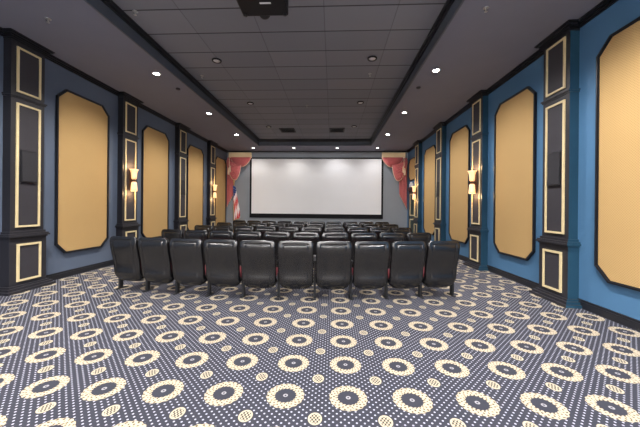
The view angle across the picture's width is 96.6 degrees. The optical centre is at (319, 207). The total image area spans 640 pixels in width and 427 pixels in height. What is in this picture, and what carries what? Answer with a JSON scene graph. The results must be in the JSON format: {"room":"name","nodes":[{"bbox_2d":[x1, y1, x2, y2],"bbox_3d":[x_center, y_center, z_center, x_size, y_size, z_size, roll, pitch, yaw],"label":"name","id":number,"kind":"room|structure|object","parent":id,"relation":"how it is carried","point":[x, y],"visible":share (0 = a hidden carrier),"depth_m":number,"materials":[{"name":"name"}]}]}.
{"room":"movie theater","nodes":[
{"label":"movie theater","id":0,"kind":"room"},
{"bbox_2d":[0,35,226,274],"bbox_3d":[-5.404,-1.099,5.540,0.150,5.100,19.300,1,0,2],"label":"wall","id":1,"kind":"structure","parent":0,"point":[58,79],"depth_m":6.43,"materials":[{"name":"blue paint"}]},
{"bbox_2d":[0,28,55,295],"bbox_3d":[-5.216,-0.756,5.091,0.270,4.418,0.810,1,0,2],"label":"pilaster","id":2,"kind":"object","parent":1,"relation":"attached to","point":[23,235],"visible":1,"depth_m":4.98,"materials":[{"name":"black wood"}]},
{"bbox_2d":[20,150,37,182],"bbox_3d":[-5.187,-0.724,5.073,0.035,0.557,0.289,1,0,2],"label":"speaker","id":3,"kind":"object","parent":2,"relation":"attached to","point":[28,159],"visible":1,"depth_m":5.06},
{"bbox_2d":[46,260,113,279],"bbox_3d":[-5.336,1.387,5.536,0.030,0.130,19.000,1,0,2],"label":"baseboard","id":4,"kind":"structure","parent":1,"relation":"attached to","point":[63,274],"depth_m":6.27,"materials":[{"name":"black wood"}]},
{"bbox_2d":[54,89,109,252],"bbox_3d":[-5.269,-0.753,6.392,0.050,3.410,1.330,1,0,2],"label":"acoustic panel","id":5,"kind":"object","parent":1,"relation":"attached to","point":[82,124],"visible":1,"depth_m":6.29,"materials":[{"name":"fabric"}]},
{"bbox_2d":[0,27,228,152],"bbox_3d":[-5.262,-2.925,5.535,0.100,0.085,19.000,1,0,2],"label":"trim","id":6,"kind":"structure","parent":1,"relation":"attached to","point":[49,57],"depth_m":6.74,"materials":[{"name":"black wood"}]},
{"bbox_2d":[115,92,143,239],"bbox_3d":[-5.104,-0.755,7.665,0.270,4.418,0.810,1,0,2],"label":"pilaster","id":7,"kind":"object","parent":1,"relation":"attached to","point":[127,225],"visible":0.79,"depth_m":7.52,"materials":[{"name":"black wood"}]},
{"bbox_2d":[129,169,138,190],"bbox_3d":[-4.993,-0.736,7.660,0.224,0.580,0.224,1,0,2],"label":"wall sconce","id":8,"kind":"object","parent":7,"relation":"attached to","point":[133,175],"visible":1,"depth_m":7.62,"materials":[{"name":"white glass"}]},
{"bbox_2d":[141,125,168,237],"bbox_3d":[-5.157,-0.752,8.979,0.050,3.410,1.330,1,0,2],"label":"acoustic panel","id":9,"kind":"object","parent":1,"relation":"attached to","point":[155,143],"visible":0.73,"depth_m":8.89,"materials":[{"name":"fabric"}]},
{"bbox_2d":[173,123,190,238],"bbox_3d":[-4.988,-0.754,10.348,0.270,4.418,0.810,1,0,2],"label":"pilaster","id":10,"kind":"object","parent":1,"relation":"attached to","point":[180,221],"visible":0.73,"depth_m":10.15,"materials":[{"name":"black wood"}]},
{"bbox_2d":[181,180,184,194],"bbox_3d":[-4.961,-0.728,10.294,0.035,0.519,0.215,1,0,2],"label":"speaker","id":11,"kind":"object","parent":10,"relation":"attached to","point":[182,181],"visible":1,"depth_m":10.29},
{"bbox_2d":[186,144,203,229],"bbox_3d":[-5.045,-0.751,11.567,0.050,3.410,1.330,1,0,2],"label":"acoustic panel","id":12,"kind":"object","parent":1,"relation":"attached to","point":[195,158],"visible":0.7,"depth_m":11.49,"materials":[{"name":"fabric"}]},
{"bbox_2d":[206,140,217,230],"bbox_3d":[-4.875,-0.753,12.932,0.270,4.418,0.810,1,0,2],"label":"pilaster","id":13,"kind":"object","parent":1,"relation":"attached to","point":[211,145],"visible":0.7,"depth_m":12.73,"materials":[{"name":"black wood"}]},
{"bbox_2d":[212,185,216,197],"bbox_3d":[-4.765,-0.733,12.927,0.224,0.580,0.224,1,0,2],"label":"wall sconce","id":14,"kind":"object","parent":13,"relation":"attached to","point":[214,187],"visible":1,"depth_m":12.88,"materials":[{"name":"white glass"}]},
{"bbox_2d":[215,156,225,224],"bbox_3d":[-4.932,-0.750,14.155,0.050,3.410,1.330,1,0,2],"label":"acoustic panel","id":15,"kind":"object","parent":1,"relation":"attached to","point":[220,169],"visible":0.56,"depth_m":14.14,"materials":[{"name":"fabric"}]},
{"bbox_2d":[112,0,446,138],"bbox_3d":[-0.616,-3.266,5.143,5.540,0.100,16.820,1,0,2],"label":"ceiling","id":16,"kind":"structure","parent":0,"point":[315,56],"depth_m":5.97,"materials":[{"name":"tile"}]},
{"bbox_2d":[212,58,221,63],"bbox_3d":[-2.260,-3.215,6.245,0.208,0.029,0.208,1,0,2],"label":"recessed can","id":17,"kind":"object","parent":16,"relation":"attached to","point":[215,60],"visible":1,"depth_m":6.22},
{"bbox_2d":[236,0,287,19],"bbox_3d":[-0.780,-2.963,3.724,0.661,0.507,0.890,1,0,2],"label":"projector","id":18,"kind":"object","parent":16,"relation":"hanging from","point":[264,9],"visible":1,"depth_m":3.90,"materials":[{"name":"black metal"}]},
{"bbox_2d":[279,128,295,132],"bbox_3d":[-1.346,-3.212,11.861,0.620,0.019,0.620,1,0,2],"label":"ceiling vent","id":19,"kind":"object","parent":16,"relation":"in","point":[283,130],"visible":1,"depth_m":11.90,"materials":[{"name":"black metal"}]},
{"bbox_2d":[329,128,344,131],"bbox_3d":[0.702,-3.193,11.772,0.620,0.019,0.620,1,0,2],"label":"ceiling vent","id":20,"kind":"object","parent":16,"relation":"in","point":[330,129],"visible":1,"depth_m":11.69,"materials":[{"name":"black metal"}]},
{"bbox_2d":[367,56,376,61],"bbox_3d":[1.116,-3.184,6.099,0.208,0.029,0.208,1,0,2],"label":"recessed can","id":21,"kind":"object","parent":16,"relation":"attached to","point":[370,58],"visible":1,"depth_m":6.08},
{"bbox_2d":[0,0,602,150],"bbox_3d":[-0.611,-2.976,5.333,9.410,0.100,19.000,1,0,2],"label":"ceiling","id":22,"kind":"structure","parent":0,"point":[477,49],"depth_m":5.61,"materials":[{"name":"paint"}]},
{"bbox_2d":[84,0,464,145],"bbox_3d":[-0.619,-3.012,5.143,5.376,0.188,16.656,1,0,2],"label":"trim","id":23,"kind":"structure","parent":22,"relation":"attached to","point":[99,6],"depth_m":6.03,"materials":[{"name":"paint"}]},
{"bbox_2d":[432,68,440,72],"bbox_3d":[2.451,-2.891,6.021,0.184,0.011,0.184,1,0,2],"label":"recessed light","id":24,"kind":"object","parent":22,"relation":"in","point":[436,70],"visible":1,"depth_m":6.01,"materials":[{"name":"white"}]},
{"bbox_2d":[226,152,407,227],"bbox_3d":[-0.213,-1.052,14.899,9.410,5.100,0.150,1,0,2],"label":"wall","id":25,"kind":"structure","parent":0,"point":[394,209],"depth_m":14.79,"materials":[{"name":"paint"}]},
{"bbox_2d":[226,152,251,206],"bbox_3d":[-4.215,-1.442,14.722,1.291,2.853,0.439,1,0,2],"label":"curtain","id":26,"kind":"object","parent":25,"relation":"hanging from","point":[236,160],"visible":0.97,"depth_m":14.73,"materials":[{"name":"red fabric"}]},
{"bbox_2d":[249,157,382,218],"bbox_3d":[-0.217,-1.020,14.798,6.920,3.145,0.049,1,0,2],"label":"projection screen","id":27,"kind":"object","parent":25,"relation":"attached to","point":[338,188],"visible":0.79,"depth_m":14.79,"materials":[{"name":"white fabric"}]},
{"bbox_2d":[229,151,405,151],"bbox_3d":[-0.200,-2.904,14.804,9.210,0.035,0.040,1,0,2],"label":"trim","id":28,"kind":"structure","parent":25,"relation":"attached to","point":[229,151],"depth_m":14.78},
{"bbox_2d":[382,152,407,208],"bbox_3d":[3.765,-1.369,14.375,1.291,2.853,0.439,1,0,2],"label":"curtain","id":29,"kind":"object","parent":25,"relation":"hanging from","point":[397,161],"visible":1,"depth_m":14.42,"materials":[{"name":"red fabric"}]},
{"bbox_2d":[0,259,639,426],"bbox_3d":[-0.652,1.554,5.333,9.710,0.120,19.300,1,0,2],"label":"floor","id":30,"kind":"structure","parent":0,"point":[78,350],"depth_m":2.85,"materials":[{"name":"carpet"}]},
{"bbox_2d":[110,236,143,289],"bbox_3d":[-3.328,0.982,5.244,0.621,0.975,0.771,1,0,14],"label":"seat","id":31,"kind":"object","parent":30,"relation":"on","point":[124,250],"visible":0.86,"depth_m":4.91,"materials":[{"name":"black leather"}]},
{"bbox_2d":[138,237,174,291],"bbox_3d":[-2.752,0.988,5.109,0.621,0.975,0.771,1,0,12],"label":"seat","id":32,"kind":"object","parent":30,"relation":"on","point":[155,256],"visible":0.9,"depth_m":4.78,"materials":[{"name":"black leather"}]},
{"bbox_2d":[161,229,183,241],"bbox_3d":[-3.314,0.982,6.833,0.621,0.975,0.771,1,0,15],"label":"seat","id":33,"kind":"object","parent":30,"relation":"on","point":[169,234],"visible":0.29,"depth_m":6.47,"materials":[{"name":"black leather"}]},
{"bbox_2d":[169,238,206,294],"bbox_3d":[-2.171,0.993,5.002,0.621,0.975,0.771,1,0,9],"label":"seat","id":34,"kind":"object","parent":30,"relation":"on","point":[187,255],"visible":0.96,"depth_m":4.68,"materials":[{"name":"black leather"}]},
{"bbox_2d":[184,230,207,259],"bbox_3d":[-2.724,0.988,6.693,0.621,0.975,0.771,1,0,12],"label":"seat","id":35,"kind":"object","parent":30,"relation":"on","point":[202,235],"visible":0.3,"depth_m":6.32,"materials":[{"name":"black leather"}]},
{"bbox_2d":[194,225,212,238],"bbox_3d":[-3.245,0.983,8.407,0.621,0.975,0.771,1,0,15],"label":"seat","id":36,"kind":"object","parent":30,"relation":"on","point":[208,228],"visible":0.28,"depth_m":8.03,"materials":[{"name":"black leather"}]},
{"bbox_2d":[209,231,233,239],"bbox_3d":[-2.129,0.993,6.581,0.621,0.975,0.771,1,0,9],"label":"seat","id":37,"kind":"object","parent":30,"relation":"on","point":[224,235],"visible":0.23,"depth_m":6.21,"materials":[{"name":"black leather"}]},
{"bbox_2d":[203,239,241,296],"bbox_3d":[-1.585,0.998,4.921,0.621,0.975,0.771,1,0,6],"label":"seat","id":38,"kind":"object","parent":30,"relation":"on","point":[223,268],"visible":0.97,"depth_m":4.60,"materials":[{"name":"black leather"}]},
{"bbox_2d":[213,225,232,231],"bbox_3d":[-2.656,0.988,8.267,0.621,0.975,0.771,1,0,12],"label":"seat","id":39,"kind":"object","parent":30,"relation":"on","point":[216,228],"visible":0.23,"depth_m":7.89,"materials":[{"name":"black leather"}]},
{"bbox_2d":[217,222,231,225],"bbox_3d":[-3.177,0.984,9.981,0.621,0.975,0.771,1,0,15],"label":"seat","id":40,"kind":"object","parent":30,"relation":"on","point":[218,223],"visible":0.22,"depth_m":9.61,"materials":[{"name":"black leather"}]},
{"bbox_2d":[233,181,239,232],"bbox_3d":[-4.183,0.032,14.095,0.478,2.860,0.320,1,0,2],"label":"flag","id":41,"kind":"object","parent":30,"relation":"on","point":[236,211],"visible":0.98,"depth_m":14.06,"materials":[{"name":"multicoloured fabric"}]},
{"bbox_2d":[233,220,245,222],"bbox_3d":[-3.109,0.984,11.554,0.621,0.975,0.771,1,0,15],"label":"seat","id":42,"kind":"object","parent":30,"relation":"on","point":[234,221],"visible":0.18,"depth_m":11.19,"materials":[{"name":"black leather"}]},
{"bbox_2d":[233,223,248,239],"bbox_3d":[-2.588,0.989,9.840,0.621,0.975,0.771,1,0,12],"label":"seat","id":43,"kind":"object","parent":30,"relation":"on","point":[234,224],"visible":0.25,"depth_m":9.48,"materials":[{"name":"black leather"}]},
{"bbox_2d":[234,226,253,239],"bbox_3d":[-2.061,0.994,8.155,0.621,0.975,0.771,1,0,9],"label":"seat","id":44,"kind":"object","parent":30,"relation":"on","point":[236,228],"visible":0.23,"depth_m":7.79,"materials":[{"name":"black leather"}]},
{"bbox_2d":[236,231,261,265],"bbox_3d":[-1.529,0.999,6.497,0.621,0.975,0.771,1,0,7],"label":"seat","id":45,"kind":"object","parent":30,"relation":"on","point":[240,235],"visible":0.3,"depth_m":6.13,"materials":[{"name":"black leather"}]},
{"bbox_2d":[247,220,260,225],"bbox_3d":[-2.519,0.990,11.414,0.621,0.975,0.771,1,0,12],"label":"seat","id":46,"kind":"object","parent":30,"relation":"on","point":[249,221],"visible":0.26,"depth_m":11.06,"materials":[{"name":"black leather"}]},
{"bbox_2d":[250,223,266,230],"bbox_3d":[-1.992,0.994,9.728,0.621,0.975,0.771,1,0,9],"label":"seat","id":47,"kind":"object","parent":30,"relation":"on","point":[254,225],"visible":0.17,"depth_m":9.37,"materials":[{"name":"black leather"}]},
{"bbox_2d":[240,240,277,297],"bbox_3d":[-0.996,1.004,4.867,0.621,0.975,0.771,1,0,4],"label":"seat","id":48,"kind":"object","parent":30,"relation":"on","point":[259,270],"visible":0.99,"depth_m":4.55,"materials":[{"name":"black leather"}]},
{"bbox_2d":[255,226,275,239],"bbox_3d":[-1.460,0.999,8.070,0.621,0.975,0.771,1,0,7],"label":"seat","id":49,"kind":"object","parent":30,"relation":"on","point":[262,229],"visible":0.23,"depth_m":7.70,"materials":[{"name":"black leather"}]},
{"bbox_2d":[262,221,275,226],"bbox_3d":[-1.924,0.995,11.302,0.621,0.975,0.771,1,0,9],"label":"seat","id":50,"kind":"object","parent":30,"relation":"on","point":[266,222],"visible":0.2,"depth_m":10.94,"materials":[{"name":"black leather"}]},
{"bbox_2d":[264,232,289,266],"bbox_3d":[-0.925,1.004,6.441,0.621,0.975,0.771,1,0,4],"label":"seat","id":51,"kind":"object","parent":30,"relation":"on","point":[276,237],"visible":0.27,"depth_m":6.07,"materials":[{"name":"black leather"}]},
{"bbox_2d":[268,223,285,231],"bbox_3d":[-1.392,1.000,9.644,0.621,0.975,0.771,1,0,7],"label":"seat","id":52,"kind":"object","parent":30,"relation":"on","point":[276,225],"visible":0.23,"depth_m":9.28,"materials":[{"name":"black leather"}]},
{"bbox_2d":[278,221,291,226],"bbox_3d":[-1.324,1.000,11.217,0.621,0.975,0.771,1,0,7],"label":"seat","id":53,"kind":"object","parent":30,"relation":"on","point":[286,223],"visible":0.24,"depth_m":10.84,"materials":[{"name":"black leather"}]},
{"bbox_2d":[278,227,298,240],"bbox_3d":[-0.857,1.005,8.014,0.621,0.975,0.771,1,0,4],"label":"seat","id":54,"kind":"object","parent":30,"relation":"on","point":[291,230],"visible":0.23,"depth_m":7.65,"materials":[{"name":"black leather"}]},
{"bbox_2d":[276,241,313,299],"bbox_3d":[-0.406,1.009,4.841,0.621,0.975,0.771,1,0,1],"label":"seat","id":55,"kind":"object","parent":30,"relation":"on","point":[295,260],"visible":1,"depth_m":4.52,"materials":[{"name":"black leather"}]},
{"bbox_2d":[287,224,304,231],"bbox_3d":[-0.789,1.005,9.588,0.621,0.975,0.771,1,0,4],"label":"seat","id":56,"kind":"object","parent":30,"relation":"on","point":[299,226],"visible":0.18,"depth_m":9.22,"materials":[{"name":"black leather"}]},
{"bbox_2d":[294,221,308,226],"bbox_3d":[-0.720,1.006,11.162,0.621,0.975,0.771,1,0,4],"label":"seat","id":57,"kind":"object","parent":30,"relation":"on","point":[305,223],"visible":0.18,"depth_m":10.79,"materials":[{"name":"black leather"}]},
{"bbox_2d":[293,232,318,254],"bbox_3d":[-0.320,1.010,6.414,0.621,0.975,0.771,1,0,1],"label":"seat","id":58,"kind":"object","parent":30,"relation":"on","point":[313,237],"visible":0.22,"depth_m":6.05,"materials":[{"name":"black leather"}]},
{"bbox_2d":[301,227,321,240],"bbox_3d":[-0.252,1.010,7.987,0.621,0.975,0.771,1,0,1],"label":"seat","id":59,"kind":"object","parent":30,"relation":"on","point":[318,230],"visible":0.24,"depth_m":7.62,"materials":[{"name":"black leather"}]},
{"bbox_2d":[306,224,323,233],"bbox_3d":[-0.183,1.011,9.561,0.621,0.975,0.771,1,0,1],"label":"seat","id":60,"kind":"object","parent":30,"relation":"on","point":[321,226],"visible":0.21,"depth_m":9.20,"materials":[{"name":"black leather"}]},
{"bbox_2d":[310,221,324,228],"bbox_3d":[-0.115,1.012,11.134,0.621,0.975,0.771,1,0,1],"label":"seat","id":61,"kind":"object","parent":30,"relation":"on","point":[312,222],"visible":0.21,"depth_m":10.77,"materials":[{"name":"black leather"}]},
{"bbox_2d":[313,241,351,299],"bbox_3d":[0.185,1.014,4.841,0.621,0.975,0.771,1,0,-1],"label":"seat","id":62,"kind":"object","parent":30,"relation":"on","point":[332,259],"visible":0.97,"depth_m":4.52,"materials":[{"name":"black leather"}]},
{"bbox_2d":[325,224,342,227],"bbox_3d":[0.423,1.016,9.562,0.621,0.975,0.771,1,0,-2],"label":"seat","id":63,"kind":"object","parent":30,"relation":"on","point":[327,225],"visible":0.22,"depth_m":9.20,"materials":[{"name":"black leather"}]},
{"bbox_2d":[324,227,344,232],"bbox_3d":[0.354,1.016,7.988,0.621,0.975,0.771,1,0,-2],"label":"seat","id":64,"kind":"object","parent":30,"relation":"on","point":[327,229],"visible":0.22,"depth_m":7.62,"materials":[{"name":"black leather"}]},
{"bbox_2d":[322,232,348,240],"bbox_3d":[0.286,1.015,6.415,0.621,0.975,0.771,1,0,-2],"label":"seat","id":65,"kind":"object","parent":30,"relation":"on","point":[327,236],"visible":0.26,"depth_m":6.05,"materials":[{"name":"black leather"}]},
{"bbox_2d":[343,222,357,227],"bbox_3d":[1.096,1.022,11.165,0.621,0.975,0.771,1,0,-4],"label":"seat","id":66,"kind":"object","parent":30,"relation":"on","point":[344,223],"visible":0.23,"depth_m":10.80,"materials":[{"name":"black leather"}]},
{"bbox_2d":[345,224,361,232],"bbox_3d":[1.028,1.022,9.591,0.621,0.975,0.771,1,0,-4],"label":"seat","id":67,"kind":"object","parent":30,"relation":"on","point":[347,226],"visible":0.27,"depth_m":9.22,"materials":[{"name":"black leather"}]},
{"bbox_2d":[347,227,367,241],"bbox_3d":[0.960,1.021,8.018,0.621,0.975,0.771,1,0,-4],"label":"seat","id":68,"kind":"object","parent":30,"relation":"on","point":[350,230],"visible":0.23,"depth_m":7.65,"materials":[{"name":"black leather"}]},
{"bbox_2d":[351,233,376,267],"bbox_3d":[0.891,1.021,6.444,0.621,0.975,0.771,1,0,-4],"label":"seat","id":69,"kind":"object","parent":30,"relation":"on","point":[355,237],"visible":0.34,"depth_m":6.08,"materials":[{"name":"black leather"}]},
{"bbox_2d":[359,222,373,226],"bbox_3d":[1.700,1.028,11.223,0.621,0.975,0.771,1,0,-7],"label":"seat","id":70,"kind":"object","parent":30,"relation":"on","point":[361,223],"visible":0.2,"depth_m":10.86,"materials":[{"name":"black leather"}]},
{"bbox_2d":[348,241,389,299],"bbox_3d":[0.776,1.020,4.869,0.621,0.975,0.771,1,0,-4],"label":"seat","id":71,"kind":"object","parent":30,"relation":"on","point":[369,270],"visible":0.92,"depth_m":4.55,"materials":[{"name":"black leather"}]},
{"bbox_2d":[363,224,380,232],"bbox_3d":[1.631,1.027,9.649,0.621,0.975,0.771,1,0,-7],"label":"seat","id":72,"kind":"object","parent":30,"relation":"on","point":[368,226],"visible":0.23,"depth_m":9.28,"materials":[{"name":"black leather"}]},
{"bbox_2d":[370,228,389,240],"bbox_3d":[1.563,1.027,8.076,0.621,0.975,0.771,1,0,-7],"label":"seat","id":73,"kind":"object","parent":30,"relation":"on","point":[377,231],"visible":0.21,"depth_m":7.71,"materials":[{"name":"black leather"}]},
{"bbox_2d":[375,222,388,227],"bbox_3d":[2.322,1.034,11.312,0.660,0.975,0.751,1,0,-10],"label":"seat","id":74,"kind":"object","parent":30,"relation":"on","point":[379,223],"visible":0.17,"depth_m":10.95,"materials":[{"name":"black leather"}]},
{"bbox_2d":[382,224,397,232],"bbox_3d":[2.254,1.033,9.738,0.660,0.975,0.751,1,0,-10],"label":"seat","id":75,"kind":"object","parent":30,"relation":"on","point":[390,226],"visible":0.2,"depth_m":9.38,"materials":[{"name":"black leather"}]},
{"bbox_2d":[379,233,404,268],"bbox_3d":[1.494,1.026,6.503,0.621,0.975,0.771,1,0,-7],"label":"seat","id":76,"kind":"object","parent":30,"relation":"on","point":[390,238],"visible":0.27,"depth_m":6.14,"materials":[{"name":"black leather"}]},
{"bbox_2d":[392,227,411,240],"bbox_3d":[2.186,1.032,8.165,0.660,0.975,0.751,1,0,-10],"label":"seat","id":77,"kind":"object","parent":30,"relation":"on","point":[405,230],"visible":0.2,"depth_m":7.81,"materials":[{"name":"black leather"}]},
{"bbox_2d":[382,241,425,299],"bbox_3d":[1.366,1.025,4.913,0.620,0.975,0.751,1,0,-7],"label":"seat","id":78,"kind":"object","parent":30,"relation":"on","point":[407,258],"visible":0.9,"depth_m":4.61,"materials":[{"name":"black leather"}]},
{"bbox_2d":[406,232,430,265],"bbox_3d":[2.117,1.032,6.591,0.660,0.975,0.751,1,0,-10],"label":"seat","id":79,"kind":"object","parent":30,"relation":"on","point":[425,237],"visible":0.2,"depth_m":6.24,"materials":[{"name":"black leather"}]},
{"bbox_2d":[415,241,459,298],"bbox_3d":[1.973,1.030,5.007,0.660,0.975,0.751,1,0,-9],"label":"seat","id":80,"kind":"object","parent":30,"relation":"on","point":[441,260],"visible":0.82,"depth_m":4.69,"materials":[{"name":"black leather"}]},
{"bbox_2d":[407,0,639,319],"bbox_3d":[4.147,-1.012,5.125,0.150,5.100,19.300,1,0,2],"label":"wall","id":81,"kind":"structure","parent":0,"point":[593,288],"depth_m":4.39,"materials":[{"name":"blue paint"}]},
{"bbox_2d":[408,187,412,226],"bbox_3d":[4.377,0.280,13.573,0.099,2.520,1.160,1,0,2],"label":"trim","id":82,"kind":"structure","parent":81,"relation":"attached to","point":[409,188],"depth_m":14.05,"materials":[{"name":"black wood"}]},
{"bbox_2d":[409,191,414,232],"bbox_3d":[4.370,0.360,13.573,0.111,2.340,0.960,1,0,2],"label":"pilaster","id":83,"kind":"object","parent":81,"relation":"in","point":[412,201],"depth_m":13.62,"materials":[{"name":"black wood"}]},
{"bbox_2d":[409,157,414,180],"bbox_3d":[4.426,-1.840,13.672,0.050,1.060,1.160,1,0,2],"label":"acoustic panel","id":84,"kind":"object","parent":81,"relation":"attached to","point":[412,160],"visible":0.7,"depth_m":13.65,"materials":[{"name":"fabric"}]},
{"bbox_2d":[413,140,421,232],"bbox_3d":[4.256,-0.670,12.555,0.270,4.418,0.810,1,0,2],"label":"pilaster","id":85,"kind":"object","parent":81,"relation":"attached to","point":[418,144],"visible":0.74,"depth_m":12.28,"materials":[{"name":"black wood"}]},
{"bbox_2d":[412,186,416,198],"bbox_3d":[4.146,-0.652,12.560,0.224,0.580,0.224,1,0,2],"label":"wall sconce","id":86,"kind":"object","parent":85,"relation":"attached to","point":[414,196],"visible":1,"depth_m":12.51,"materials":[{"name":"white glass"}]},
{"bbox_2d":[423,145,435,234],"bbox_3d":[4.309,-0.666,11.221,0.050,3.410,1.330,1,0,2],"label":"acoustic panel","id":87,"kind":"object","parent":81,"relation":"attached to","point":[429,193],"visible":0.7,"depth_m":11.19,"materials":[{"name":"fabric"}]},
{"bbox_2d":[433,122,446,240],"bbox_3d":[4.144,-0.671,9.952,0.270,4.418,0.810,1,0,2],"label":"pilaster","id":88,"kind":"object","parent":81,"relation":"attached to","point":[440,214],"visible":0.73,"depth_m":9.71,"materials":[{"name":"black wood"}]},
{"bbox_2d":[436,181,439,196],"bbox_3d":[4.111,-0.645,9.895,0.035,0.531,0.290,1,0,2],"label":"speaker","id":89,"kind":"object","parent":88,"relation":"attached to","point":[438,182],"visible":1,"depth_m":9.85},
{"bbox_2d":[448,125,470,243],"bbox_3d":[4.196,-0.667,8.633,0.050,3.410,1.330,1,0,2],"label":"acoustic panel","id":90,"kind":"object","parent":81,"relation":"attached to","point":[459,142],"visible":0.97,"depth_m":8.55,"materials":[{"name":"fabric"}]},
{"bbox_2d":[463,90,488,270],"bbox_3d":[4.030,-0.672,7.348,0.270,4.418,0.810,1,0,2],"label":"pilaster","id":91,"kind":"object","parent":81,"relation":"attached to","point":[478,230],"visible":0.98,"depth_m":7.15,"materials":[{"name":"black wood"}]},
{"bbox_2d":[467,170,476,193],"bbox_3d":[3.919,-0.654,7.353,0.224,0.580,0.224,1,0,2],"label":"wall sconce","id":92,"kind":"object","parent":91,"relation":"attached to","point":[472,177],"visible":1,"depth_m":7.30,"materials":[{"name":"white glass"}]},
{"bbox_2d":[406,0,617,152],"bbox_3d":[4.039,-2.841,5.131,0.100,0.085,19.000,1,0,2],"label":"trim","id":93,"kind":"structure","parent":81,"relation":"attached to","point":[602,6],"depth_m":5.62,"materials":[{"name":"black wood"}]},
{"bbox_2d":[493,86,536,260],"bbox_3d":[4.084,-0.668,6.046,0.050,3.410,1.330,1,0,2],"label":"acoustic panel","id":94,"kind":"object","parent":81,"relation":"attached to","point":[515,118],"visible":1,"depth_m":5.93,"materials":[{"name":"fabric"}]},
{"bbox_2d":[459,254,639,331],"bbox_3d":[4.035,1.472,5.129,0.030,0.130,19.000,1,0,2],"label":"baseboard","id":95,"kind":"structure","parent":81,"relation":"attached to","point":[627,321],"depth_m":4.16,"materials":[{"name":"black wood"}]},
{"bbox_2d":[529,19,581,308],"bbox_3d":[3.917,-0.673,4.745,0.270,4.418,0.810,1,0,2],"label":"pilaster","id":96,"kind":"object","parent":81,"relation":"attached to","point":[559,244],"visible":0.99,"depth_m":4.58,"materials":[{"name":"black wood"}]},
{"bbox_2d":[547,150,560,185],"bbox_3d":[3.886,-0.640,4.718,0.035,0.555,0.280,1,0,2],"label":"speaker","id":97,"kind":"object","parent":96,"relation":"attached to","point":[554,158],"visible":1,"depth_m":4.71},
{"bbox_2d":[594,16,639,291],"bbox_3d":[3.971,-0.669,3.458,0.050,3.410,1.330,1,0,2],"label":"acoustic panel","id":98,"kind":"object","parent":81,"relation":"attached to","point":[617,108],"visible":1,"depth_m":3.81,"materials":[{"name":"fabric"}]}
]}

